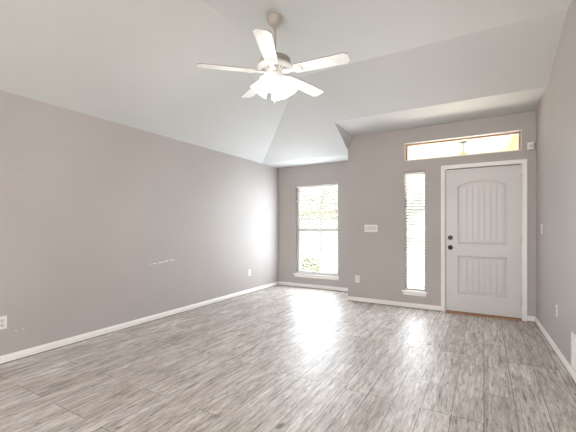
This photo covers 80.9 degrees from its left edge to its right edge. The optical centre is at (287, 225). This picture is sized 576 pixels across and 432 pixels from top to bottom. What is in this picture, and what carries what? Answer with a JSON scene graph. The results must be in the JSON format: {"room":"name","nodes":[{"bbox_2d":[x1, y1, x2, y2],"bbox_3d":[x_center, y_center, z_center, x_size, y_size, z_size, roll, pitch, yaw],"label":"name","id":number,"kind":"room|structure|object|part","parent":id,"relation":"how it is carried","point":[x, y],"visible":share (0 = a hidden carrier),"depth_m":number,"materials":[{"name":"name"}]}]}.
{"room":"empty living room","nodes":[
{"label":"empty living room","id":0,"kind":"room"},
{"bbox_2d":[0,90,277,355],"bbox_3d":[-2.439,-0.440,3.409,0.161,3.350,8.971,0,0,30],"label":"wall","id":1,"kind":"structure","parent":0,"point":[104,223],"depth_m":3.93,"materials":[{"name":"beige paint"}]},
{"bbox_2d":[0,316,6,329],"bbox_3d":[-2.562,0.868,3.029,0.010,0.116,0.072,0,0,30],"label":"power outlet","id":2,"kind":"object","parent":1,"relation":"attached to","point":[3,319],"visible":1,"depth_m":3.04,"materials":[{"name":"white plastic"}]},
{"bbox_2d":[0,281,278,364],"bbox_3d":[-2.364,1.199,3.366,0.013,0.072,8.651,0,0,30],"label":"baseboard","id":3,"kind":"structure","parent":1,"relation":"attached to","point":[21,354],"depth_m":3.92,"materials":[{"name":"white paint"}]},
{"bbox_2d":[0,0,571,167],"bbox_3d":[-0.406,-1.531,2.230,4.640,0.669,8.751,0,0,30],"label":"ceiling","id":4,"kind":"structure","parent":0,"point":[132,63],"depth_m":3.42,"materials":[{"name":"paint"}]},
{"bbox_2d":[197,13,350,102],"bbox_3d":[-0.077,-1.478,3.021,1.278,0.775,1.300,0,0,30],"label":"ceiling fan","id":5,"kind":"object","parent":4,"relation":"hanging from","point":[273,65],"visible":1,"depth_m":2.93,"materials":[{"name":"white plastic"}]},
{"bbox_3d":[-0.535,-1.371,2.935,0.487,0.032,0.134,0,0,-12],"label":"blade","id":6,"kind":"part","parent":5,"relation":"part of","materials":[{"name":"white wood"}]},
{"bbox_3d":[-0.330,-1.371,3.395,0.134,0.032,0.487,0,0,-30],"label":"blade","id":7,"kind":"part","parent":5,"relation":"part of","materials":[{"name":"white wood"}]},
{"bbox_3d":[-0.258,-1.241,3.058,0.166,0.172,0.172,0,0,30],"label":"lamp shade","id":8,"kind":"part","parent":5,"relation":"part of","materials":[{"name":"white glass"}]},
{"bbox_3d":[-0.162,-1.371,2.597,0.134,0.032,0.487,0,0,6],"label":"blade","id":9,"kind":"part","parent":5,"relation":"part of","materials":[{"name":"white wood"}]},
{"bbox_3d":[-0.150,-1.241,2.882,0.172,0.172,0.166,0,0,30],"label":"lamp shade","id":10,"kind":"part","parent":5,"relation":"part of","materials":[{"name":"white glass"}]},
{"bbox_3d":[-0.144,-1.267,2.909,0.057,0.084,0.075,0,0,30],"label":"bulb","id":11,"kind":"part","parent":5,"relation":"part of","materials":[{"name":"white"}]},
{"bbox_3d":[-0.116,-1.405,3.023,0.318,0.056,0.316,0,0,30],"label":"motor","id":12,"kind":"part","parent":5,"relation":"part of","materials":[{"name":"white metal"}]},
{"bbox_3d":[-0.082,-1.241,3.165,0.172,0.172,0.166,0,0,30],"label":"lamp shade","id":13,"kind":"part","parent":5,"relation":"part of","materials":[{"name":"white glass"}]},
{"bbox_3d":[0.025,-1.241,2.989,0.166,0.172,0.172,0,0,30],"label":"lamp shade","id":14,"kind":"part","parent":5,"relation":"part of","materials":[{"name":"white glass"}]},
{"bbox_3d":[0.171,-1.371,3.341,0.134,0.032,0.487,0,0,42],"label":"blade","id":15,"kind":"part","parent":5,"relation":"part of","materials":[{"name":"white wood"}]},
{"bbox_3d":[0.275,-1.371,2.848,0.487,0.032,0.134,0,0,24],"label":"blade","id":16,"kind":"part","parent":5,"relation":"part of","materials":[{"name":"white wood"}]},
{"bbox_2d":[0,285,575,431],"bbox_3d":[-0.320,1.295,2.180,5.140,0.120,9.051,0,0,30],"label":"floor","id":17,"kind":"structure","parent":0,"point":[278,358],"depth_m":2.79,"materials":[{"name":"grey wood"}]},
{"bbox_2d":[278,161,347,287],"bbox_3d":[0.613,-0.440,6.732,1.787,3.350,0.160,0,0,30],"label":"wall","id":18,"kind":"structure","parent":0,"point":[289,178],"depth_m":6.87,"materials":[{"name":"beige paint"}]},
{"bbox_2d":[279,281,347,291],"bbox_3d":[0.570,1.199,6.657,1.787,0.072,0.013,0,0,30],"label":"baseboard","id":19,"kind":"structure","parent":18,"relation":"attached to","point":[280,282],"depth_m":6.68,"materials":[{"name":"white paint"}]},
{"bbox_2d":[293,186,339,279],"bbox_3d":[0.582,0.106,6.721,0.993,1.853,0.180,0,0,30],"label":"window","id":20,"kind":"structure","parent":18,"relation":"in","point":[306,275],"depth_m":6.81,"materials":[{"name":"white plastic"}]},
{"bbox_3d":[0.570,0.974,6.702,0.993,0.029,0.135,0,0,30],"label":"sill","id":21,"kind":"part","parent":20,"relation":"part of","materials":[{"name":"white paint"}]},
{"bbox_2d":[296,183,337,275],"bbox_3d":[0.574,0.069,6.707,0.911,1.771,0.068,0,0,30],"label":"window blind","id":22,"kind":"object","parent":20,"relation":"attached to","point":[325,186],"visible":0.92,"depth_m":6.69,"materials":[{"name":"white plastic"}]},
{"bbox_3d":[0.577,0.080,6.713,0.002,1.720,0.054,0,0,30],"label":"ladder cord","id":23,"kind":"part","parent":22,"relation":"part of","materials":[{"name":"white fabric"}]},
{"bbox_3d":[0.577,0.945,6.713,0.911,0.018,0.052,0,0,30],"label":"rail","id":24,"kind":"part","parent":22,"relation":"part of","materials":[{"name":"white plastic"}]},
{"bbox_3d":[0.907,0.080,6.521,0.002,1.720,0.054,0,0,30],"label":"ladder cord","id":25,"kind":"part","parent":22,"relation":"part of","materials":[{"name":"white fabric"}]},
{"bbox_3d":[0.610,0.090,6.771,0.853,0.050,0.035,0,0,30],"label":"meeting rail","id":26,"kind":"part","parent":20,"relation":"part of","materials":[{"name":"white plastic"}]},
{"bbox_2d":[408,275,423,287],"bbox_3d":[3.952,1.350,6.211,4.193,0.170,3.689,0,0,30],"label":"floor","id":27,"kind":"structure","parent":0,"point":[414,277],"depth_m":7.70,"materials":[{"name":"plastic"}]},
{"bbox_2d":[348,111,535,316],"bbox_3d":[2.191,-0.440,5.008,2.673,3.350,0.160,0,0,30],"label":"wall","id":28,"kind":"structure","parent":0,"point":[377,165],"depth_m":5.21,"materials":[{"name":"beige paint"}]},
{"bbox_2d":[355,275,359,282],"bbox_3d":[1.135,0.866,5.523,0.072,0.116,0.010,0,0,30],"label":"power outlet","id":29,"kind":"object","parent":28,"relation":"attached to","point":[357,278],"visible":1,"depth_m":5.52,"materials":[{"name":"white plastic"}]},
{"bbox_2d":[365,225,377,231],"bbox_3d":[1.336,0.040,5.404,0.194,0.097,0.014,0,0,30],"label":"light switch","id":30,"kind":"object","parent":28,"relation":"attached to","point":[368,228],"visible":1,"depth_m":5.40,"materials":[{"name":"white plastic"}]},
{"bbox_2d":[348,296,440,310],"bbox_3d":[1.602,1.199,5.249,1.412,0.072,0.013,0,0,30],"label":"baseboard","id":31,"kind":"structure","parent":28,"relation":"attached to","point":[350,298],"depth_m":5.21,"materials":[{"name":"white paint"}]},
{"bbox_2d":[402,175,426,296],"bbox_3d":[1.931,0.116,5.129,0.363,1.861,0.180,0,0,30],"label":"window","id":32,"kind":"structure","parent":28,"relation":"in","point":[406,291],"depth_m":5.11,"materials":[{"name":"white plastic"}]},
{"bbox_3d":[1.920,0.987,5.110,0.363,0.029,0.135,0,0,30],"label":"sill","id":33,"kind":"part","parent":32,"relation":"part of","materials":[{"name":"white paint"}]},
{"bbox_2d":[405,171,424,290],"bbox_3d":[1.926,0.077,5.121,0.281,1.779,0.056,0,0,30],"label":"window blind","id":34,"kind":"object","parent":32,"relation":"attached to","point":[413,174],"visible":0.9,"depth_m":5.12,"materials":[{"name":"white plastic"}]},
{"bbox_3d":[1.926,0.958,5.121,0.281,0.018,0.052,0,0,30],"label":"rail","id":35,"kind":"part","parent":34,"relation":"part of","materials":[{"name":"white plastic"}]},
{"bbox_2d":[405,130,521,160],"bbox_3d":[2.449,-1.124,4.846,1.472,0.270,0.151,0,0,30],"label":"window","id":36,"kind":"structure","parent":28,"relation":"in","point":[516,133],"depth_m":4.77,"materials":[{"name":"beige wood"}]},
{"bbox_2d":[441,159,526,320],"bbox_3d":[2.688,0.182,4.690,1.021,2.105,0.210,0,0,30],"label":"door","id":37,"kind":"structure","parent":28,"relation":"in","point":[484,204],"depth_m":4.64,"materials":[{"name":"paint"}]},
{"bbox_3d":[2.239,0.182,4.878,0.056,2.105,0.016,0,0,30],"label":"casing","id":38,"kind":"part","parent":37,"relation":"part of","materials":[{"name":"white paint"}]},
{"bbox_3d":[2.674,0.690,4.666,0.496,0.446,0.004,0,0,30],"label":"beadboard panel","id":39,"kind":"part","parent":37,"relation":"part of","materials":[{"name":"paint"}]},
{"bbox_3d":[2.674,-0.190,4.666,0.496,0.806,0.004,0,0,30],"label":"beadboard panel","id":40,"kind":"part","parent":37,"relation":"part of","materials":[{"name":"paint"}]},
{"bbox_3d":[2.656,-0.842,4.636,1.021,0.056,0.016,0,0,30],"label":"casing","id":41,"kind":"part","parent":37,"relation":"part of","materials":[{"name":"white paint"}]},
{"bbox_3d":[3.074,0.182,4.394,0.056,2.105,0.016,0,0,30],"label":"casing","id":42,"kind":"part","parent":37,"relation":"part of","materials":[{"name":"white paint"}]},
{"bbox_2d":[527,142,533,150],"bbox_3d":[3.122,-1.022,4.343,0.072,0.100,0.056,0,0,30],"label":"sensor","id":43,"kind":"object","parent":28,"relation":"attached to","point":[530,145],"visible":1,"depth_m":4.33,"materials":[{"name":"white plastic"}]},
{"bbox_2d":[527,316,534,321],"bbox_3d":[3.141,1.199,4.357,0.091,0.072,0.013,0,0,30],"label":"baseboard","id":44,"kind":"structure","parent":28,"relation":"attached to","point":[529,318],"depth_m":4.36,"materials":[{"name":"white paint"}]},
{"bbox_2d":[408,135,512,159],"bbox_3d":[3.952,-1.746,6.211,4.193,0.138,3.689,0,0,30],"label":"window pane","id":45,"kind":"structure","parent":0,"point":[502,143],"depth_m":7.31,"materials":[{"name":"white glass"}]},
{"bbox_2d":[459,141,466,154],"bbox_3d":[3.501,-1.472,6.755,0.160,0.410,0.160,0,0,30],"label":"porch light","id":46,"kind":"object","parent":45,"relation":"hanging from","point":[462,142],"visible":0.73,"depth_m":6.71,"materials":[{"name":"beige metal"}]},
{"bbox_2d":[508,135,517,150],"bbox_3d":[4.019,-1.500,6.426,4.293,0.370,3.249,0,0,30],"label":"beam","id":47,"kind":"structure","parent":45,"relation":"attached to","point":[514,143],"depth_m":6.02,"materials":[{"name":"beige"}]},
{"bbox_2d":[536,0,575,364],"bbox_3d":[1.355,-0.440,0.804,0.160,3.350,8.279,0,0,29],"label":"wall","id":48,"kind":"structure","parent":0,"point":[556,110],"depth_m":3.21,"materials":[{"name":"beige paint"}]},
{"bbox_2d":[535,317,575,383],"bbox_3d":[1.280,1.199,0.848,0.013,0.072,7.954,0,0,29],"label":"baseboard","id":49,"kind":"structure","parent":48,"relation":"attached to","point":[553,345],"depth_m":3.20,"materials":[{"name":"white paint"}]},
{"bbox_2d":[571,331,575,373],"bbox_3d":[2.182,1.012,2.506,0.011,0.300,0.605,0,0,29],"label":"air vent","id":50,"kind":"object","parent":48,"relation":"in","point":[573,335],"visible":1,"depth_m":2.71,"materials":[{"name":"white plastic"}]},
{"label":"outside","id":51,"kind":"structure","parent":0,"visible":0},
{"bbox_2d":[301,237,423,275],"bbox_3d":[7.956,1.510,33.655,100.000,0.150,53.789,0,0,30],"label":"lawn","id":52,"kind":"structure","parent":51,"point":[303,242],"depth_m":14.06,"materials":[{"name":"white plant"}]},
{"bbox_2d":[301,255,322,271],"bbox_3d":[0.403,1.060,8.197,0.868,0.752,0.818,0,0,30],"label":"shrub","id":53,"kind":"object","parent":52,"relation":"on","point":[308,262],"visible":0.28,"depth_m":8.03,"materials":[{"name":"green plant"}]},
{"bbox_2d":[301,186,337,250],"bbox_3d":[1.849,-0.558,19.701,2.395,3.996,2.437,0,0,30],"label":"tree","id":54,"kind":"object","parent":52,"relation":"on","point":[319,239],"visible":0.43,"depth_m":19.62,"materials":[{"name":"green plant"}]},
{"bbox_3d":[1.849,-1.555,19.701,2.395,2.002,2.437,0,0,30],"label":"crown","id":55,"kind":"part","parent":54,"relation":"part of","materials":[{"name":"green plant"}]},
{"bbox_2d":[301,184,423,240],"bbox_3d":[4.945,-1.365,36.436,17.200,5.600,9.200,0,0,30],"label":"brick house","id":56,"kind":"structure","parent":52,"relation":"on","point":[302,219],"depth_m":33.01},
{"bbox_3d":[1.607,-0.115,33.669,1.320,1.340,0.025,0,0,30],"label":"pane","id":57,"kind":"part","parent":56,"relation":"part of","materials":[{"name":"glass"}]},
{"bbox_3d":[4.635,-0.115,31.914,1.320,1.340,0.025,0,0,30],"label":"pane","id":58,"kind":"part","parent":56,"relation":"part of","materials":[{"name":"glass"}]},
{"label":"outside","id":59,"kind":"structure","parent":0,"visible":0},
{"bbox_2d":[301,245,423,257],"bbox_3d":[1.131,1.440,21.885,100.000,0.030,7.000,0,0,30],"label":"street","id":60,"kind":"structure","parent":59,"point":[323,246],"depth_m":19.66,"materials":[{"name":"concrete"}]}
]}

